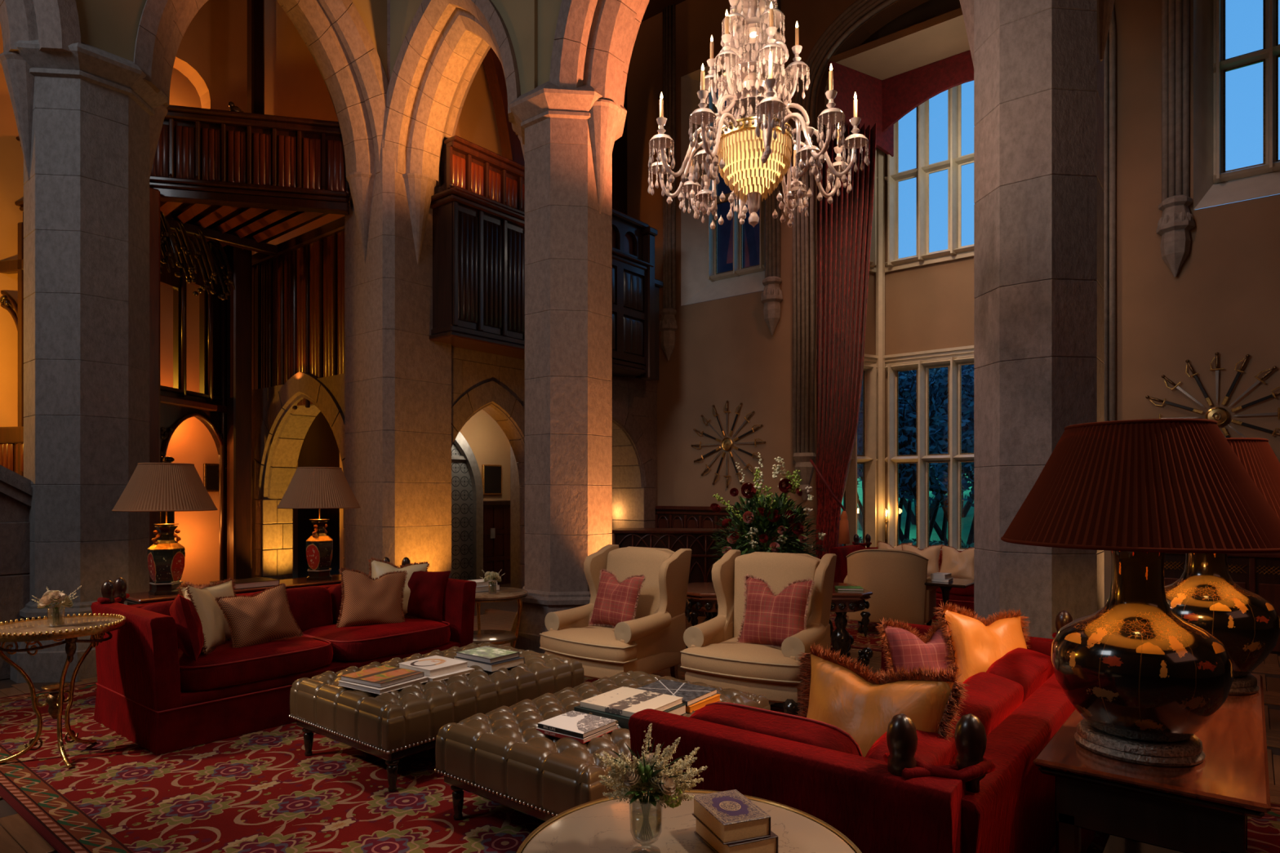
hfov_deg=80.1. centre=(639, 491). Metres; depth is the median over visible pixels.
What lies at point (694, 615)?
pendant
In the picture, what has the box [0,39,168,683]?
stone pillar
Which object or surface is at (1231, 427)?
sword
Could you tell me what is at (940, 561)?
cushion
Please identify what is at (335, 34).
stone arch
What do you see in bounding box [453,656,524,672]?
book
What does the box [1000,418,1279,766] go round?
lamp
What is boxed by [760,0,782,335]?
shaft
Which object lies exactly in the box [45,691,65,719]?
pendant
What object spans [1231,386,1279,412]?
sword
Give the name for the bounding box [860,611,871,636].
table leg
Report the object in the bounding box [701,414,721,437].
sword
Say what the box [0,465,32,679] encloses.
wall
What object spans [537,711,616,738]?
book
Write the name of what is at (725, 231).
sky
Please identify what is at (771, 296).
pendant
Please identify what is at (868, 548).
cushion
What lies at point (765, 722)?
bolster cushion
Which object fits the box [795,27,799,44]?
candle
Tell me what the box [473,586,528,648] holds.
table
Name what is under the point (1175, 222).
corbel
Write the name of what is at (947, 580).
book
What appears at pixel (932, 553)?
cushion
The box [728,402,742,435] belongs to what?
sword
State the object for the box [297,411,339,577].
wall
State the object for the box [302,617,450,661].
seat cushion
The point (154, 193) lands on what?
timber post
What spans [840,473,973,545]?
lawn
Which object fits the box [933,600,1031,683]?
cushion
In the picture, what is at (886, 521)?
candle light
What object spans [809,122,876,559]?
curtain
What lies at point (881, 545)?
cushion
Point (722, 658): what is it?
seat cushion
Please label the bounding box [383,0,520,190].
stone arch
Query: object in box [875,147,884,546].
trim
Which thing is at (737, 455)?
sword
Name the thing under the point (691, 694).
book
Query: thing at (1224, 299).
wall
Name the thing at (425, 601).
cushion
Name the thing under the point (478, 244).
box
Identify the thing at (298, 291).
wall
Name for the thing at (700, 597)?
table
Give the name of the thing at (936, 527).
tree
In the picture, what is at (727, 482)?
sword
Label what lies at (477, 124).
wall
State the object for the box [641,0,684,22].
ceiling
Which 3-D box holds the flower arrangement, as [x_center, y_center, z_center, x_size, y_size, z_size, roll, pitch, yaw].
[1.125,0.251,6.736,1.048,1.196,1.046,0,0,12]
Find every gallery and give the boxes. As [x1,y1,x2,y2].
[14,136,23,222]
[149,104,350,214]
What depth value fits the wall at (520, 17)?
7.15 m
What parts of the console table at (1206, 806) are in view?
leg, moulding, leg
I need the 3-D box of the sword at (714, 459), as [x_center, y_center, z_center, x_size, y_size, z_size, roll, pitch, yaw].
[1.105,-0.448,11.810,0.393,0.394,0.036,0,0,41]
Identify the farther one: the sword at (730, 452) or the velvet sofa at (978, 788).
the sword at (730, 452)
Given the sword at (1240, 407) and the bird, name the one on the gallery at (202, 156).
the bird
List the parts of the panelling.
panel, panel, panel, panel, rail, rail, panel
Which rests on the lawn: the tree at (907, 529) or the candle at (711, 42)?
the tree at (907, 529)
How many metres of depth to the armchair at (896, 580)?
7.96 m
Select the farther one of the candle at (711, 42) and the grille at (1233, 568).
the grille at (1233, 568)
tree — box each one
[857,364,973,547]
[857,364,974,544]
[857,364,974,547]
[857,418,862,529]
[898,466,945,525]
[931,477,973,517]
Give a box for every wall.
[0,0,247,586]
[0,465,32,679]
[75,0,387,76]
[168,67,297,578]
[251,216,345,409]
[254,0,344,253]
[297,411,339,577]
[339,61,510,574]
[390,0,561,94]
[450,346,657,588]
[482,47,626,214]
[626,0,1279,604]
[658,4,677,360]
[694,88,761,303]
[816,30,878,516]
[878,0,974,542]
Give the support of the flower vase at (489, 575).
on the table at (504, 593)
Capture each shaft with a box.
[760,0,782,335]
[1155,0,1195,277]
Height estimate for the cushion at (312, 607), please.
0.404 m
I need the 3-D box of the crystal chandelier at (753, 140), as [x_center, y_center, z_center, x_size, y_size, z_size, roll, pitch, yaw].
[0.657,-4.534,4.400,1.282,6.012,1.223,0,0,18]
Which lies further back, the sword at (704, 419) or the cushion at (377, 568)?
the sword at (704, 419)
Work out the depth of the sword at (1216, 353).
7.90 m
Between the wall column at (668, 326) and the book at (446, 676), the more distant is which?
the wall column at (668, 326)
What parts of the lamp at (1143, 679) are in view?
lamp shade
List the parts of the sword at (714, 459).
blade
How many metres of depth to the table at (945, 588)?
7.90 m
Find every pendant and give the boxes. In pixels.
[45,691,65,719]
[658,307,677,360]
[685,602,692,622]
[688,611,699,626]
[760,275,782,335]
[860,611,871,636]
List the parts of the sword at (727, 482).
blade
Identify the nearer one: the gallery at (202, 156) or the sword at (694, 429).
the gallery at (202, 156)
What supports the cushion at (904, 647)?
on the velvet sofa at (978, 788)
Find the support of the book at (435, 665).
on the book at (446, 676)
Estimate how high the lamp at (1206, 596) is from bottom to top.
0.988 m
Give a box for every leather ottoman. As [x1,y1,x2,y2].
[288,642,584,791]
[434,671,770,822]
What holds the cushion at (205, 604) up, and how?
on the velvet sofa at (153, 695)
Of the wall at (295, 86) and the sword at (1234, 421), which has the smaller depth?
the sword at (1234, 421)
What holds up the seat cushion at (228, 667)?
on the velvet sofa at (153, 695)
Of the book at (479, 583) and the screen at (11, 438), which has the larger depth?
the screen at (11, 438)
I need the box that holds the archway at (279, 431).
[251,372,345,579]
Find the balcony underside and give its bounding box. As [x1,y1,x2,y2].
[160,200,327,255]
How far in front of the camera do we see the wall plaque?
12.67 m
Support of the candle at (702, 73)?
on the crystal chandelier at (753, 140)
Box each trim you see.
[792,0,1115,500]
[816,256,878,364]
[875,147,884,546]
[883,250,973,365]
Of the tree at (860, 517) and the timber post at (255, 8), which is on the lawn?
the tree at (860, 517)
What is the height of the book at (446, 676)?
0.022 m
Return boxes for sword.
[690,441,719,448]
[693,428,720,441]
[693,446,720,462]
[700,449,722,475]
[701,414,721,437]
[711,404,724,436]
[711,451,724,484]
[723,400,730,435]
[723,452,730,488]
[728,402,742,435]
[728,451,742,484]
[732,410,754,437]
[732,449,754,475]
[733,424,763,441]
[733,438,765,446]
[733,445,763,459]
[1141,413,1201,419]
[1145,395,1203,413]
[1161,374,1206,408]
[1185,359,1213,405]
[1209,351,1224,403]
[1221,354,1249,404]
[1221,427,1230,438]
[1227,424,1246,437]
[1228,365,1277,407]
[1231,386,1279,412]
[1231,407,1279,419]
[1231,419,1279,435]
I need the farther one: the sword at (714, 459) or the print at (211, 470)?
the sword at (714, 459)
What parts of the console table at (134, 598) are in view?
moulding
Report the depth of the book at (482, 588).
6.87 m
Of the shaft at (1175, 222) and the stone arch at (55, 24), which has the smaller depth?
the stone arch at (55, 24)
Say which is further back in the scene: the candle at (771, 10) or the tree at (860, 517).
the tree at (860, 517)
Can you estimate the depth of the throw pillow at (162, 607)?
5.08 m
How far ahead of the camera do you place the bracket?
9.25 m
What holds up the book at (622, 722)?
on the leather ottoman at (499, 756)
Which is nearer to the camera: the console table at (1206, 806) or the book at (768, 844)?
the book at (768, 844)
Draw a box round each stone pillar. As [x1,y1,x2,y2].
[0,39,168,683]
[509,80,626,653]
[959,0,1115,639]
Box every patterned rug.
[0,676,1279,852]
[829,612,940,652]
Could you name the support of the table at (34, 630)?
on the patterned rug at (259, 791)
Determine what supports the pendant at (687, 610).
attached to the table at (700, 597)
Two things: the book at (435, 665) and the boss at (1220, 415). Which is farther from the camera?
the boss at (1220, 415)
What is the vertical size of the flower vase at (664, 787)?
0.277 m
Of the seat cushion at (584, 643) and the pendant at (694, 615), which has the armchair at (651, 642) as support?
the seat cushion at (584, 643)
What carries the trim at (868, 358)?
attached to the wall at (870, 334)
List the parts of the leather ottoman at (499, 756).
leg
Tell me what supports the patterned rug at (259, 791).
on the floor
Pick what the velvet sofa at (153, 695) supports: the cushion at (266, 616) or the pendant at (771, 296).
the cushion at (266, 616)
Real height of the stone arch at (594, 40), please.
2.192 m
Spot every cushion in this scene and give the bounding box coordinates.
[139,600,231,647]
[168,594,204,661]
[176,577,236,641]
[177,635,333,690]
[184,581,225,656]
[214,582,304,647]
[244,586,333,631]
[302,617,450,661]
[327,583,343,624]
[336,567,407,628]
[368,556,430,618]
[400,564,450,622]
[539,624,636,664]
[587,568,646,627]
[680,636,804,684]
[689,702,862,756]
[736,573,815,648]
[795,640,970,756]
[862,546,877,549]
[864,717,959,765]
[874,617,953,675]
[876,540,912,550]
[901,542,942,577]
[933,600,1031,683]
[936,585,973,595]
[937,551,962,571]
[938,544,974,579]
[950,672,1022,736]
[984,646,1054,702]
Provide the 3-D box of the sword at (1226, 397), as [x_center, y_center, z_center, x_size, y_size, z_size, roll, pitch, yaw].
[6.110,-1.148,7.816,0.232,0.505,0.036,0,0,42]
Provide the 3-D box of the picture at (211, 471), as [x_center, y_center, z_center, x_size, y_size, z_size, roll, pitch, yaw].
[-6.063,-0.200,10.777,0.060,0.400,0.200,0,0,39]
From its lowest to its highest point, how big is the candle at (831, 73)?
0.118 m
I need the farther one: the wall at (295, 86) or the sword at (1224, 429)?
the wall at (295, 86)
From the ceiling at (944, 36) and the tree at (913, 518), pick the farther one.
the tree at (913, 518)
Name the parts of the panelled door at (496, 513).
panel, panel, panel, latch plate, cornice, panel, panel, panel, panel, panel, panel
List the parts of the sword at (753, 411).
blade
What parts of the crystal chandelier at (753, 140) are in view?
arm, arm, arm, arm, arm, arm, arm, arm, arm, arm, stem, arm, arm, arm, arm, arm, arm, arm, arm, arm, arm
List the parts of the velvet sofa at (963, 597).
arm, cord, seat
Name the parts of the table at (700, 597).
leg, leg, leg, leg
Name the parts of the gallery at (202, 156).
linenfold panel, linenfold panel, linenfold panel, linenfold panel, handrail, handrail, linenfold panel, linenfold panel, linenfold panel, linenfold panel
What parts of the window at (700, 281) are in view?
sill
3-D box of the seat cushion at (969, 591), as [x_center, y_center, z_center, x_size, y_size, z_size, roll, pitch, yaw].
[4.092,1.122,9.016,1.120,0.190,0.612,0,0,39]
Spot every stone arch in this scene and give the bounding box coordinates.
[0,0,80,52]
[133,0,390,175]
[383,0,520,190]
[549,0,649,106]
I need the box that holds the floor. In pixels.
[0,583,1279,852]
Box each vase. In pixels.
[31,585,81,626]
[479,568,505,594]
[594,723,707,852]
[1050,551,1233,743]
[1164,553,1279,678]
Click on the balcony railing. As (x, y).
(474, 170)
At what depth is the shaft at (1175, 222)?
8.09 m
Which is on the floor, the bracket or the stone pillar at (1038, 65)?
the stone pillar at (1038, 65)
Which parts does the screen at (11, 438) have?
linenfold panel, rail, rail, linenfold panel, post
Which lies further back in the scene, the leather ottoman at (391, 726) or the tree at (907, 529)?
the tree at (907, 529)
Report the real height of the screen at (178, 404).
4.900 m
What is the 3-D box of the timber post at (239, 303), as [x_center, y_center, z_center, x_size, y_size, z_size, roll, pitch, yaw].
[-5.467,-0.900,10.400,0.240,4.899,0.240,0,0,39]
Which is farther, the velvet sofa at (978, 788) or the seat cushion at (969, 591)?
the seat cushion at (969, 591)
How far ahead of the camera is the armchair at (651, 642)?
5.82 m
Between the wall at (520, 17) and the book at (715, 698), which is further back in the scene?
the wall at (520, 17)
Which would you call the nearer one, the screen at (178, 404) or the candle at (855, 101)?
the candle at (855, 101)
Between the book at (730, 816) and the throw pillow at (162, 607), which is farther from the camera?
the throw pillow at (162, 607)
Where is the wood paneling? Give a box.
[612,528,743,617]
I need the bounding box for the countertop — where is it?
[612,528,743,534]
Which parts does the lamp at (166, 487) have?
dragon handle, lamp shade, stem, dragon handle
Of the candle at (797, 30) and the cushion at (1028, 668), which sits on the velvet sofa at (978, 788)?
the cushion at (1028, 668)
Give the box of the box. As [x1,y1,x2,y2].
[429,187,662,381]
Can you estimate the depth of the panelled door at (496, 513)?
12.70 m
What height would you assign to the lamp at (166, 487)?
0.969 m
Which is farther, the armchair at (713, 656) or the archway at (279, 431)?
the archway at (279, 431)
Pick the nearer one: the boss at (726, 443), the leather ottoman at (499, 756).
the leather ottoman at (499, 756)
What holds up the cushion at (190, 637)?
on the velvet sofa at (153, 695)
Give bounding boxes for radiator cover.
[1164,552,1279,654]
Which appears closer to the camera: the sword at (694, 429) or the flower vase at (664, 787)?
the flower vase at (664, 787)
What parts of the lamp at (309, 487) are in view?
dragon handle, lamp shade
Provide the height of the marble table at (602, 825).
0.709 m
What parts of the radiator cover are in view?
panel, panel, panel, panel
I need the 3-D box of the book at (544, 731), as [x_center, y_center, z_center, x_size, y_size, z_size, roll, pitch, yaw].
[-0.279,1.052,3.387,0.270,0.020,0.252,0,0,35]
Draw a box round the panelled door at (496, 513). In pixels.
[483,500,510,584]
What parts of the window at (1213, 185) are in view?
sill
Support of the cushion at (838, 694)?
on the velvet sofa at (978, 788)
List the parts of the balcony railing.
linenfold panel, linenfold panel, handrail, handrail, linenfold panel, linenfold panel, linenfold panel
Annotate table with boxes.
[0,613,125,768]
[124,573,369,604]
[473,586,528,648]
[516,789,862,852]
[685,582,873,672]
[924,576,973,620]
[1033,673,1271,852]
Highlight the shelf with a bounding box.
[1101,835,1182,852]
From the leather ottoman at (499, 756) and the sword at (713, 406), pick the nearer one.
the leather ottoman at (499, 756)
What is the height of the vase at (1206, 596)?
0.571 m
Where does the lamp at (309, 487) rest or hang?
on the console table at (134, 598)
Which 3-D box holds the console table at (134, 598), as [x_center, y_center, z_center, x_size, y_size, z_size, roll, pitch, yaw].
[-3.082,1.141,6.269,0.450,0.763,1.970,0,0,39]
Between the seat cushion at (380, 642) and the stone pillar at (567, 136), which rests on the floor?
the stone pillar at (567, 136)
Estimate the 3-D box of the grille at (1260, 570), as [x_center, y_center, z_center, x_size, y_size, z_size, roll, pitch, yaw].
[6.080,0.750,7.225,0.471,0.086,0.008,0,0,39]
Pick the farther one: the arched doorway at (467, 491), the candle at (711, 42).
the arched doorway at (467, 491)
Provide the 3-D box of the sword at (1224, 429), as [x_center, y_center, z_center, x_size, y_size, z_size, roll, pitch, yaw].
[6.110,-0.412,7.816,0.232,0.505,0.036,0,0,42]
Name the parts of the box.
linenfold panel, linenfold panel, linenfold panel, soffit moulding, soffit moulding, linenfold panel, linenfold panel, panel frame, handrail, linenfold panel, linenfold panel, panel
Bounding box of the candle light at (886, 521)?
[883,508,888,540]
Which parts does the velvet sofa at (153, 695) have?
cord, arm, backrest, seat, arm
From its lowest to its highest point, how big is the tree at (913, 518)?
5.652 m
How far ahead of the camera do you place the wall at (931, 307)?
10.95 m
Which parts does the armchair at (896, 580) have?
arm, leg, leg, arm panel, arm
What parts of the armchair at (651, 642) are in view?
arm panel, seat rail, backrest, leg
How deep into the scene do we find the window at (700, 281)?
12.19 m
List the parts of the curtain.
tieback cord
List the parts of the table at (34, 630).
leg, dish, leg, leg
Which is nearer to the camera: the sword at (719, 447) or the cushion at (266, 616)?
the cushion at (266, 616)
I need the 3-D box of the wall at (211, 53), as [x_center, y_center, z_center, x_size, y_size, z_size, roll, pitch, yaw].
[-9.358,-3.150,6.952,0.300,9.400,11.150,0,0,39]
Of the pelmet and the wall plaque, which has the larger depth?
the wall plaque
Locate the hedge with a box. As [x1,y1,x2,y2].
[842,537,973,547]
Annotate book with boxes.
[209,577,279,589]
[337,676,428,694]
[341,665,424,688]
[399,655,467,677]
[424,667,475,681]
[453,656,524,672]
[455,645,519,663]
[470,578,497,586]
[475,584,499,591]
[535,724,617,743]
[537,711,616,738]
[573,702,686,729]
[580,686,683,717]
[636,679,717,706]
[685,693,720,712]
[692,789,770,844]
[693,819,777,852]
[834,586,863,591]
[930,572,951,579]
[931,577,952,582]
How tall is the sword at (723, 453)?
0.505 m
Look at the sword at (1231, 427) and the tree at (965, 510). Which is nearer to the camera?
the sword at (1231, 427)
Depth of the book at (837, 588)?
6.55 m
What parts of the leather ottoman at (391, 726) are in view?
leg, leg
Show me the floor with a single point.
(16, 835)
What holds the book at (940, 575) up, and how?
on the book at (947, 580)
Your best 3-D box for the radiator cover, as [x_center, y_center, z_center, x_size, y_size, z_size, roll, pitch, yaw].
[7.009,1.070,6.750,4.500,0.960,0.500,0,0,39]
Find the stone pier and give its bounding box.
[344,0,451,578]
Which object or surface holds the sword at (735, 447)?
attached to the wall at (1224, 299)
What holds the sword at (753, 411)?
attached to the wall at (1224, 299)
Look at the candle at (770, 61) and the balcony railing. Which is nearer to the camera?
the candle at (770, 61)
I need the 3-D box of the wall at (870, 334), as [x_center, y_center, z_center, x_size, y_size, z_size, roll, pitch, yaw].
[2.986,-3.150,11.131,1.235,9.400,0.160,0,0,-30]
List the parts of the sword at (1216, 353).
blade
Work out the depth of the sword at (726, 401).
11.64 m
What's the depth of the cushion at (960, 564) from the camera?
9.00 m
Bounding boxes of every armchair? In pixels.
[539,544,691,679]
[680,549,836,715]
[843,549,939,632]
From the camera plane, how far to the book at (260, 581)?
6.08 m
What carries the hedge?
on the lawn
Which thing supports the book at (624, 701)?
on the book at (622, 722)
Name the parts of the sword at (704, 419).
blade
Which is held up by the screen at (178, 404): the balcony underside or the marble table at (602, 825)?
the balcony underside
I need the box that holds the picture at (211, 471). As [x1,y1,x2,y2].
[203,463,218,492]
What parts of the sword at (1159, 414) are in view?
blade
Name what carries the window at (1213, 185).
in the wall at (1224, 299)
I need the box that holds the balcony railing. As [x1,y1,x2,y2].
[444,134,524,215]
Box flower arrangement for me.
[708,452,826,562]
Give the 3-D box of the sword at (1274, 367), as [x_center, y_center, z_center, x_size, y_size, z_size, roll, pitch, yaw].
[6.213,-1.062,7.737,0.393,0.394,0.036,0,0,41]
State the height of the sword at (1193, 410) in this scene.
0.232 m
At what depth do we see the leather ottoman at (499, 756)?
3.32 m
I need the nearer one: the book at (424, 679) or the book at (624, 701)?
the book at (624, 701)
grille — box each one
[1164,561,1184,570]
[1227,564,1246,573]
[1255,565,1279,575]
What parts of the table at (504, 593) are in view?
leg, leg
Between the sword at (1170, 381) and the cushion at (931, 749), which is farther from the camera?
the sword at (1170, 381)
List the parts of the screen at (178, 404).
post, rail, rail, post, post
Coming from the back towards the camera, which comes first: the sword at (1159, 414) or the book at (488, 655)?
the sword at (1159, 414)
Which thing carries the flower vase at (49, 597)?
on the table at (34, 630)
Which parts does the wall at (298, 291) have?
linenfold panel, linenfold panel, linenfold panel, linenfold panel, rail, linenfold panel, linenfold panel, linenfold panel, linenfold panel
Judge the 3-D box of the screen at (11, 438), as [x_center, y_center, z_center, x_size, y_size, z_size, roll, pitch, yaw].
[-7.681,-0.800,9.045,1.413,4.699,0.140,0,0,14]
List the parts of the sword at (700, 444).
blade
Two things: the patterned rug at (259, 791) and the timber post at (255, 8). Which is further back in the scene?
the timber post at (255, 8)
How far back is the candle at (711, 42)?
4.46 m
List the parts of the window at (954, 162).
sill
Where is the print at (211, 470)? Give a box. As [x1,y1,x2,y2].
[206,465,217,489]
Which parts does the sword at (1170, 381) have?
blade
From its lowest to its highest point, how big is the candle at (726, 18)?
0.118 m
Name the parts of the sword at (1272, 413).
blade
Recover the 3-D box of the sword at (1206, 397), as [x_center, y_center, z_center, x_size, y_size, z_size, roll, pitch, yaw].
[5.873,-1.148,8.006,0.232,0.505,0.036,0,0,36]
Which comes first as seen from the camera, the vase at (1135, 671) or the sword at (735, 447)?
the vase at (1135, 671)
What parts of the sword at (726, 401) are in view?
blade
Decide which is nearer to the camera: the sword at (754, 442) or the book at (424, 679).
the book at (424, 679)
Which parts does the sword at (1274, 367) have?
blade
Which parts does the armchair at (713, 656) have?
arm panel, seat rail, backrest, leg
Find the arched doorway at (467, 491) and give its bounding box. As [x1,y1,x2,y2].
[450,431,483,580]
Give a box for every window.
[680,65,764,306]
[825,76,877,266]
[843,363,877,547]
[884,84,973,266]
[884,356,973,551]
[1193,0,1279,209]
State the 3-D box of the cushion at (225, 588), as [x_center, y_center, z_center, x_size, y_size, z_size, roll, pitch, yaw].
[-2.939,0.835,5.255,0.178,0.460,0.476,0,0,19]
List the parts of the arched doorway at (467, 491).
glass panel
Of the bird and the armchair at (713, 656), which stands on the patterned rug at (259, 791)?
the armchair at (713, 656)
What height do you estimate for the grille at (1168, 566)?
0.086 m
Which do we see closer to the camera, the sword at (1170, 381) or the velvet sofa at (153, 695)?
the velvet sofa at (153, 695)
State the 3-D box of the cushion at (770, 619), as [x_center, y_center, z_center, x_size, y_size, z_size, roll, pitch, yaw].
[0.928,0.839,5.251,0.544,0.516,0.217,0,0,34]
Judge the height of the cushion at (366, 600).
0.524 m
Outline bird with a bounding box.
[228,101,243,111]
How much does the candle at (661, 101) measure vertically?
0.118 m
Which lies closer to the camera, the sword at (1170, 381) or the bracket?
the sword at (1170, 381)
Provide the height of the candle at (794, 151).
0.118 m
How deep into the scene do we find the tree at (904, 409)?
13.59 m
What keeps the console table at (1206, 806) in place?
on the patterned rug at (259, 791)
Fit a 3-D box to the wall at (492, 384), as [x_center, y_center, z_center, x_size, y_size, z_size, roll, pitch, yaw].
[-1.471,-0.250,11.039,0.920,3.600,4.510,0,0,39]
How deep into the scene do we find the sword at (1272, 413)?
7.67 m
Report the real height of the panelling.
1.320 m
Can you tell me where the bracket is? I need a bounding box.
[160,210,235,300]
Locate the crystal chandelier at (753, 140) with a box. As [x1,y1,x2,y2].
[647,0,869,229]
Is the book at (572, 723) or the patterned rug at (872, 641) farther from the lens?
the patterned rug at (872, 641)
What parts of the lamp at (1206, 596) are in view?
lamp shade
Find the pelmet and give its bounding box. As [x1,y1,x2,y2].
[828,49,973,156]
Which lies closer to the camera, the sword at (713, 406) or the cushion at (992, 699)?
the cushion at (992, 699)
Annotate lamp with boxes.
[111,462,217,595]
[276,466,360,580]
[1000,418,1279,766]
[1164,437,1279,694]
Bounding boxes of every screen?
[0,222,24,476]
[160,231,226,580]
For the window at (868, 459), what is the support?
in the wall at (870, 334)
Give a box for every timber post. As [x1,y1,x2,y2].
[149,186,159,591]
[226,245,251,579]
[247,0,264,114]
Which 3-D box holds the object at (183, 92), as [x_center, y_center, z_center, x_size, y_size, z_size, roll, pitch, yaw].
[-8.403,-3.150,9.263,0.100,9.400,15.950,0,0,39]
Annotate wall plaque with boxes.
[481,464,502,494]
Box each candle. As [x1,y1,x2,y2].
[659,98,663,116]
[700,70,704,89]
[710,41,713,58]
[724,15,728,34]
[768,58,772,78]
[769,8,773,26]
[793,149,795,166]
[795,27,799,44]
[829,70,833,89]
[853,98,857,117]
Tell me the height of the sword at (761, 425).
0.232 m
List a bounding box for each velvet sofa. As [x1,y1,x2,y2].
[90,556,476,755]
[628,610,1095,852]
[829,533,973,619]
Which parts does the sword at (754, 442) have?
blade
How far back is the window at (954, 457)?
10.87 m
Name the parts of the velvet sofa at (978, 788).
arm, cord, arm, backrest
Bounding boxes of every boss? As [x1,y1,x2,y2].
[721,437,732,450]
[1204,407,1229,426]
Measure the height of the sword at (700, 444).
0.121 m
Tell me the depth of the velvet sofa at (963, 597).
9.86 m
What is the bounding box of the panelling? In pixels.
[654,506,803,551]
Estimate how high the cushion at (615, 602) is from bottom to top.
0.479 m
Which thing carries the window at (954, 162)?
in the wall at (931, 307)
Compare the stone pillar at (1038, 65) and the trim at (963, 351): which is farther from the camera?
the trim at (963, 351)
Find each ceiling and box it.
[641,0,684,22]
[817,7,969,79]
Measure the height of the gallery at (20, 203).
1.080 m
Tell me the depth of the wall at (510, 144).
10.96 m
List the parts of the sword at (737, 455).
blade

